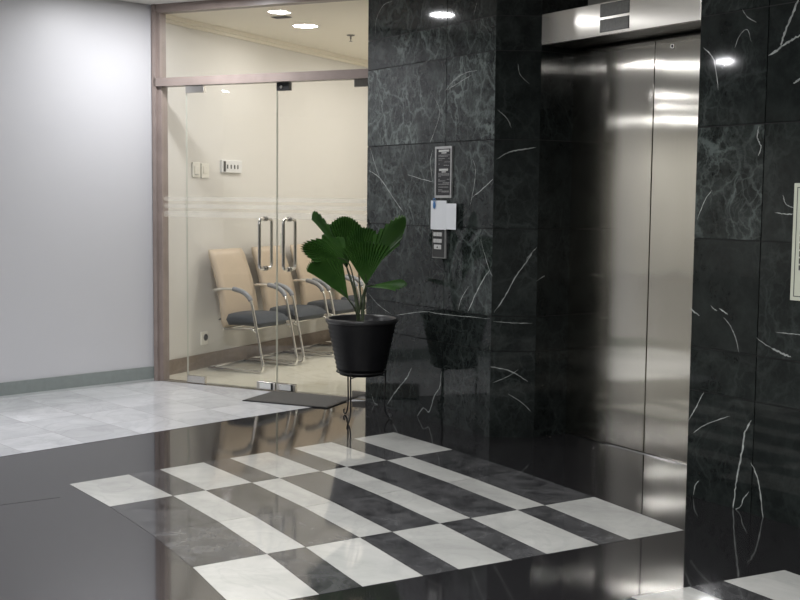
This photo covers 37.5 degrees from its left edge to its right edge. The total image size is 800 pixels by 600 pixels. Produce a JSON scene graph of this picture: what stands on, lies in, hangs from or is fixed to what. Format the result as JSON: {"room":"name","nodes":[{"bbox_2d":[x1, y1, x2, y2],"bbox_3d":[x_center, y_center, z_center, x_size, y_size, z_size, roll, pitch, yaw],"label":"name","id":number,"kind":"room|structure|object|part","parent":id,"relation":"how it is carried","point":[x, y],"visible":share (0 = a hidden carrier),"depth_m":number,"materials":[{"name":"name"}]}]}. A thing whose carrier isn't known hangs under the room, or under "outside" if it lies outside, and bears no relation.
{"room":"elevator lobby","nodes":[
{"label":"elevator lobby","id":0,"kind":"room"},
{"bbox_2d":[0,0,153,382],"bbox_3d":[-4.897,-1.100,12.065,2.148,2.990,8.384,-3,6,-34],"label":"wall","id":1,"kind":"structure","parent":0,"point":[77,292],"depth_m":8.93,"materials":[{"name":"grey paint"}]},
{"bbox_2d":[0,366,153,398],"bbox_3d":[-2.681,0.647,8.855,2.011,0.115,0.022,-4,7,-44],"label":"baseboard","id":2,"kind":"structure","parent":1,"relation":"attached to","point":[144,374],"depth_m":9.03,"materials":[{"name":"grey metal"}]},
{"bbox_2d":[169,86,187,381],"bbox_3d":[-1.791,-0.516,9.388,0.224,2.348,0.013,3,6,26],"label":"window","id":3,"kind":"structure","parent":1,"relation":"in","point":[169,86],"depth_m":9.32,"materials":[{"name":"clear glass"}]},
{"bbox_2d":[186,83,276,389],"bbox_3d":[-1.313,-0.490,9.155,0.831,2.344,0.194,3,6,26],"label":"door","id":4,"kind":"structure","parent":1,"relation":"in","point":[266,385],"depth_m":9.09,"materials":[{"name":"clear glass"}]},
{"bbox_3d":[-1.053,-0.429,8.974,0.038,0.418,0.091,3,6,26],"label":"pull handle","id":5,"kind":"part","parent":4,"relation":"part of","materials":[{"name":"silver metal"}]},
{"bbox_3d":[-1.034,0.664,9.091,0.117,0.048,0.002,3,6,26],"label":"lock plate","id":6,"kind":"part","parent":4,"relation":"part of","materials":[{"name":"silver metal"}]},
{"bbox_3d":[-1.008,-0.436,9.066,0.038,0.418,0.091,3,6,26],"label":"pull handle","id":7,"kind":"part","parent":4,"relation":"part of","materials":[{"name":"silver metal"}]},
{"bbox_2d":[151,0,367,380],"bbox_3d":[-1.034,-0.792,8.995,2.035,2.990,0.115,3,6,26],"label":"trim","id":8,"kind":"structure","parent":1,"relation":"attached to","point":[160,83],"depth_m":9.32,"materials":[{"name":"silver metal"}]},
{"bbox_2d":[277,79,367,398],"bbox_3d":[-0.560,-0.451,8.786,0.832,2.344,0.194,3,6,26],"label":"door","id":9,"kind":"structure","parent":8,"relation":"attached to","point":[281,86],"depth_m":8.91,"materials":[{"name":"clear glass"}]},
{"bbox_3d":[-0.872,0.673,9.012,0.117,0.048,0.003,3,6,26],"label":"lock plate","id":10,"kind":"part","parent":9,"relation":"part of","materials":[{"name":"silver metal"}]},
{"bbox_3d":[-0.862,-0.419,8.880,0.038,0.418,0.091,3,6,26],"label":"pull handle","id":11,"kind":"part","parent":9,"relation":"part of","materials":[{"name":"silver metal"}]},
{"bbox_3d":[-0.816,-0.426,8.972,0.038,0.418,0.091,3,6,26],"label":"pull handle","id":12,"kind":"part","parent":9,"relation":"part of","materials":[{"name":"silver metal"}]},
{"bbox_2d":[0,381,364,456],"bbox_3d":[-1.818,0.762,8.278,3.232,0.001,2.306,-3,6,-33],"label":"floor","id":13,"kind":"structure","parent":0,"point":[30,423],"depth_m":8.15,"materials":[{"name":"stone"}]},
{"bbox_2d":[242,391,353,407],"bbox_3d":[-0.745,0.732,8.697,0.690,0.009,0.465,3,5,23],"label":"doormat","id":14,"kind":"object","parent":13,"relation":"on","point":[273,397],"visible":1,"depth_m":8.65,"materials":[{"name":"black rubber"}]},
{"bbox_2d":[120,0,368,60],"bbox_3d":[-4.806,-1.990,4.745,25.949,0.140,25.149,3,6,26],"label":"ceiling","id":15,"kind":"structure","parent":0,"point":[335,21],"depth_m":9.86,"materials":[{"name":"beige paint"}]},
{"bbox_2d":[271,16,291,18],"bbox_3d":[-0.965,-2.298,9.572,0.150,0.009,0.080,3,6,26],"label":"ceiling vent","id":16,"kind":"object","parent":15,"relation":"in","point":[275,17],"visible":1,"depth_m":9.55,"materials":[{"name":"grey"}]},
{"bbox_2d":[292,24,318,27],"bbox_3d":[-0.809,-2.342,10.067,0.232,0.004,0.232,-3,6,-33],"label":"recessed light","id":17,"kind":"object","parent":15,"relation":"in","point":[295,25],"visible":1,"depth_m":10.07,"materials":[{"name":"white"}]},
{"bbox_2d":[294,25,316,27],"bbox_3d":[-0.809,-2.342,10.067,0.200,0.001,0.200,-3,6,-33],"label":"diffuser","id":18,"kind":"object","parent":17,"relation":"attached to","point":[302,26],"depth_m":10.09,"materials":[{"name":"white plastic"}]},
{"bbox_2d":[159,379,364,399],"bbox_3d":[-1.048,0.695,9.133,2.000,0.003,0.100,3,6,26],"label":"trim","id":19,"kind":"structure","parent":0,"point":[173,380],"depth_m":9.25,"materials":[{"name":"grey metal"}]},
{"bbox_2d":[166,23,367,359],"bbox_3d":[-0.514,-1.096,12.764,0.200,2.949,7.150,3,6,26],"label":"wall","id":20,"kind":"structure","parent":0,"point":[323,125],"depth_m":10.75,"materials":[{"name":"white paint"}]},
{"bbox_2d":[192,162,199,176],"bbox_3d":[-1.734,-1.110,10.021,0.017,0.125,0.110,3,6,26],"label":"light switch","id":21,"kind":"object","parent":20,"relation":"attached to","point":[195,165],"visible":1,"depth_m":10.01,"materials":[{"name":"white plastic"}]},
{"bbox_2d":[200,331,207,344],"bbox_3d":[-1.703,0.330,10.242,0.017,0.115,0.100,3,6,26],"label":"power socket","id":22,"kind":"object","parent":20,"relation":"attached to","point":[203,335],"visible":1,"depth_m":10.23,"materials":[{"name":"white plastic"}]},
{"bbox_2d":[201,163,208,177],"bbox_3d":[-1.679,-1.112,10.136,0.016,0.125,0.110,3,6,26],"label":"light switch","id":23,"kind":"object","parent":20,"relation":"attached to","point":[204,167],"visible":1,"depth_m":10.13,"materials":[{"name":"white plastic"}]},
{"bbox_2d":[220,160,241,172],"bbox_3d":[-1.500,-1.188,10.481,0.026,0.110,0.310,3,6,26],"label":"control panel","id":24,"kind":"object","parent":20,"relation":"attached to","point":[226,166],"visible":1,"depth_m":10.45,"materials":[{"name":"white plastic"}]},
{"bbox_2d":[169,329,330,374],"bbox_3d":[-0.476,0.323,12.750,0.015,0.124,6.950,3,6,26],"label":"baseboard","id":25,"kind":"structure","parent":20,"relation":"attached to","point":[199,361],"depth_m":10.75,"materials":[{"name":"brown wood"}]},
{"bbox_2d":[166,14,367,67],"bbox_3d":[-0.427,-2.522,12.497,0.055,0.060,6.940,3,6,26],"label":"crown molding","id":26,"kind":"structure","parent":20,"relation":"attached to","point":[170,19],"depth_m":10.74,"materials":[{"name":"beige paint"}]},
{"bbox_2d":[325,314,397,377],"bbox_3d":[-0.259,0.311,7.931,0.490,0.387,0.490,-3,6,-33],"label":"pot","id":27,"kind":"object","parent":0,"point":[361,343],"depth_m":7.77,"materials":[{"name":"grey plastic"}]},
{"bbox_2d":[0,346,799,599],"bbox_3d":[-2.926,1.024,5.850,20.324,0.121,21.200,-3,6,-33],"label":"floor","id":28,"kind":"structure","parent":0,"point":[58,541],"depth_m":5.51,"materials":[{"name":"black stone"}]},
{"bbox_2d":[208,248,297,372],"bbox_3d":[-1.292,0.077,10.264,0.610,1.030,0.592,3,6,26],"label":"chair","id":29,"kind":"object","parent":28,"relation":"on","point":[238,304],"visible":0.98,"depth_m":10.22,"materials":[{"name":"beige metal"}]},
{"bbox_3d":[-1.469,-0.119,10.336,0.210,0.655,0.536,3,6,26],"label":"backrest","id":30,"kind":"part","parent":29,"relation":"part of","materials":[{"name":"beige leather"}]},
{"bbox_3d":[-1.395,0.254,10.022,0.565,0.718,0.025,3,6,26],"label":"frame","id":31,"kind":"part","parent":29,"relation":"part of","materials":[{"name":"silver metal"}]},
{"bbox_3d":[-1.266,0.158,10.258,0.420,0.117,0.500,3,6,26],"label":"seat","id":32,"kind":"part","parent":29,"relation":"part of","materials":[{"name":"grey fabric"}]},
{"bbox_3d":[-1.244,0.234,10.254,0.369,0.048,0.570,3,6,26],"label":"seat frame","id":33,"kind":"part","parent":29,"relation":"part of","materials":[{"name":"silver metal"}]},
{"bbox_3d":[-1.152,0.213,10.514,0.565,0.718,0.025,3,6,26],"label":"frame","id":34,"kind":"part","parent":29,"relation":"part of","materials":[{"name":"silver metal"}]},
{"bbox_2d":[251,246,333,363],"bbox_3d":[-0.997,0.028,10.862,0.610,1.030,0.592,3,6,26],"label":"chair","id":35,"kind":"object","parent":28,"relation":"on","point":[299,313],"visible":0.84,"depth_m":10.81,"materials":[{"name":"beige leather"}]},
{"bbox_3d":[-1.174,-0.168,10.933,0.210,0.655,0.536,3,6,26],"label":"backrest","id":36,"kind":"part","parent":35,"relation":"part of","materials":[{"name":"beige leather"}]},
{"bbox_3d":[-1.100,0.205,10.620,0.565,0.718,0.025,3,6,26],"label":"frame","id":37,"kind":"part","parent":35,"relation":"part of","materials":[{"name":"silver metal"}]},
{"bbox_3d":[-0.971,0.109,10.855,0.420,0.117,0.500,3,6,26],"label":"seat","id":38,"kind":"part","parent":35,"relation":"part of","materials":[{"name":"grey fabric"}]},
{"bbox_3d":[-0.950,0.185,10.851,0.369,0.048,0.570,3,6,26],"label":"seat frame","id":39,"kind":"part","parent":35,"relation":"part of","materials":[{"name":"silver metal"}]},
{"bbox_3d":[-0.857,0.164,11.111,0.565,0.718,0.025,3,6,26],"label":"frame","id":40,"kind":"part","parent":35,"relation":"part of","materials":[{"name":"silver metal"}]},
{"bbox_2d":[289,244,360,353],"bbox_3d":[-0.702,-0.021,11.459,0.610,1.030,0.592,3,6,26],"label":"chair","id":41,"kind":"object","parent":28,"relation":"on","point":[310,294],"visible":0.44,"depth_m":11.35,"materials":[{"name":"beige leather"}]},
{"bbox_3d":[-0.879,-0.217,11.530,0.210,0.655,0.536,3,6,26],"label":"backrest","id":42,"kind":"part","parent":41,"relation":"part of","materials":[{"name":"beige leather"}]},
{"bbox_3d":[-0.805,0.155,11.217,0.565,0.718,0.025,3,6,26],"label":"frame","id":43,"kind":"part","parent":41,"relation":"part of","materials":[{"name":"silver metal"}]},
{"bbox_3d":[-0.676,0.059,11.453,0.420,0.117,0.500,3,6,26],"label":"seat","id":44,"kind":"part","parent":41,"relation":"part of","materials":[{"name":"grey fabric"}]},
{"bbox_3d":[-0.562,0.115,11.709,0.565,0.718,0.025,3,6,26],"label":"frame","id":45,"kind":"part","parent":41,"relation":"part of","materials":[{"name":"silver metal"}]},
{"bbox_2d":[324,261,366,343],"bbox_3d":[-0.407,-0.070,12.056,0.610,1.030,0.592,3,6,26],"label":"chair","id":46,"kind":"object","parent":28,"relation":"on","point":[338,295],"visible":0.16,"depth_m":12.05,"materials":[{"name":"beige leather"}]},
{"bbox_3d":[-0.510,0.106,11.814,0.565,0.718,0.025,3,6,26],"label":"frame","id":47,"kind":"part","parent":46,"relation":"part of","materials":[{"name":"silver metal"}]},
{"bbox_3d":[-0.585,-0.267,12.128,0.210,0.655,0.536,3,6,26],"label":"backrest","id":48,"kind":"part","parent":46,"relation":"part of","materials":[{"name":"beige leather"}]},
{"bbox_3d":[-0.381,0.010,12.050,0.420,0.117,0.500,3,6,26],"label":"seat","id":49,"kind":"part","parent":46,"relation":"part of","materials":[{"name":"grey fabric"}]},
{"bbox_2d":[336,369,392,423],"bbox_3d":[-0.270,0.636,7.981,0.376,0.334,0.387,-3,6,-33],"label":"plant stand","id":50,"kind":"object","parent":28,"relation":"on","point":[337,371],"visible":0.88,"depth_m":7.96,"materials":[{"name":"black metal"}]},
{"bbox_3d":[-0.371,0.624,8.108,0.011,0.334,0.064,-3,6,-36],"label":"leg","id":51,"kind":"part","parent":50,"relation":"part of","materials":[{"name":"black metal"}]},
{"bbox_3d":[-0.338,0.651,7.791,0.011,0.334,0.064,3,5,24],"label":"leg","id":52,"kind":"part","parent":50,"relation":"part of","materials":[{"name":"black metal"}]},
{"bbox_2d":[300,210,406,377],"bbox_3d":[-0.288,-0.044,7.877,0.608,1.104,0.555,2,5,20],"label":"fan palm","id":53,"kind":"object","parent":50,"relation":"on","point":[361,343],"visible":0.98,"depth_m":7.78,"materials":[{"name":"green plant"}]},
{"bbox_3d":[-0.079,0.638,7.979,0.064,0.334,0.011,0,5,-6],"label":"leg","id":54,"kind":"part","parent":50,"relation":"part of","materials":[{"name":"black metal"}]},
{"bbox_2d":[365,0,587,437],"bbox_3d":[0.696,-0.699,8.157,1.160,2.993,1.650,-3,6,-33],"label":"wall pillar","id":55,"kind":"structure","parent":0,"point":[479,343],"depth_m":7.47,"materials":[{"name":"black stone"}]},
{"bbox_2d":[432,202,447,258],"bbox_3d":[0.259,-0.462,7.758,0.024,0.375,0.154,-3,6,-33],"label":"panel","id":56,"kind":"object","parent":55,"relation":"attached to","point":[439,237],"visible":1,"depth_m":7.75,"materials":[{"name":"silver metal"}]},
{"bbox_3d":[0.253,-0.462,7.757,0.002,0.359,0.130,-3,6,-33],"label":"panel","id":57,"kind":"part","parent":56,"relation":"part of","materials":[{"name":"grey metal"}]},
{"bbox_2d":[431,200,455,229],"bbox_3d":[0.286,-0.553,7.681,0.010,0.190,0.279,-3,6,-34],"label":"paper card","id":58,"kind":"object","parent":56,"relation":"hanging from","point":[443,217],"visible":1,"depth_m":7.69,"materials":[{"name":"white paper"}]},
{"bbox_2d":[435,146,452,197],"bbox_3d":[0.286,-0.836,7.699,0.012,0.335,0.190,-3,6,-33],"label":"sign","id":59,"kind":"object","parent":55,"relation":"attached to","point":[443,154],"visible":1,"depth_m":7.69,"materials":[{"name":"silver metal"}]},
{"bbox_2d":[566,41,655,451],"bbox_3d":[1.279,-0.323,7.179,0.035,2.404,0.698,-3,6,-33],"label":"door","id":60,"kind":"structure","parent":55,"relation":"attached to","point":[613,87],"depth_m":7.15,"materials":[{"name":"metal"}]},
{"bbox_2d":[587,0,700,49],"bbox_3d":[1.563,-0.593,7.020,0.140,2.990,1.750,-3,6,-33],"label":"wall","id":61,"kind":"structure","parent":0,"point":[590,2],"depth_m":7.12,"materials":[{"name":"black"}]},
{"bbox_2d":[686,0,799,527],"bbox_3d":[3.941,-0.176,2.648,0.620,3.011,8.590,-3,6,-33],"label":"wall","id":62,"kind":"structure","parent":0,"point":[743,443],"depth_m":5.62,"materials":[{"name":"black stone"}]},
{"bbox_2d":[542,0,701,48],"bbox_3d":[1.368,-1.608,6.757,0.373,0.186,1.296,-3,6,-33],"label":"header","id":63,"kind":"object","parent":62,"relation":"attached to","point":[616,21],"visible":0.87,"depth_m":6.68,"materials":[{"name":"metal"}]},
{"bbox_3d":[1.358,-1.520,6.758,0.305,0.012,1.296,-3,6,-33],"label":"soffit panel","id":64,"kind":"part","parent":63,"relation":"part of","materials":[{"name":"grey metal"}]},
{"bbox_2d":[564,432,686,465],"bbox_3d":[1.439,0.907,7.039,0.082,0.016,1.300,-3,6,-33],"label":"sill","id":65,"kind":"structure","parent":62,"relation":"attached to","point":[648,454],"depth_m":7.08,"materials":[{"name":"silver metal"}]},
{"bbox_2d":[644,34,699,462],"bbox_3d":[1.631,-0.272,6.631,0.040,2.404,0.594,-3,6,-33],"label":"door","id":66,"kind":"structure","parent":62,"relation":"in","point":[677,60],"depth_m":6.72,"materials":[{"name":"metal"}]},
{"bbox_2d":[790,183,799,300],"bbox_3d":[1.910,-0.250,5.216,0.013,0.535,0.412,-3,6,-33],"label":"notice board","id":67,"kind":"object","parent":62,"relation":"attached to","point":[795,264],"visible":1,"depth_m":5.37,"materials":[{"name":"grey"}]}
]}

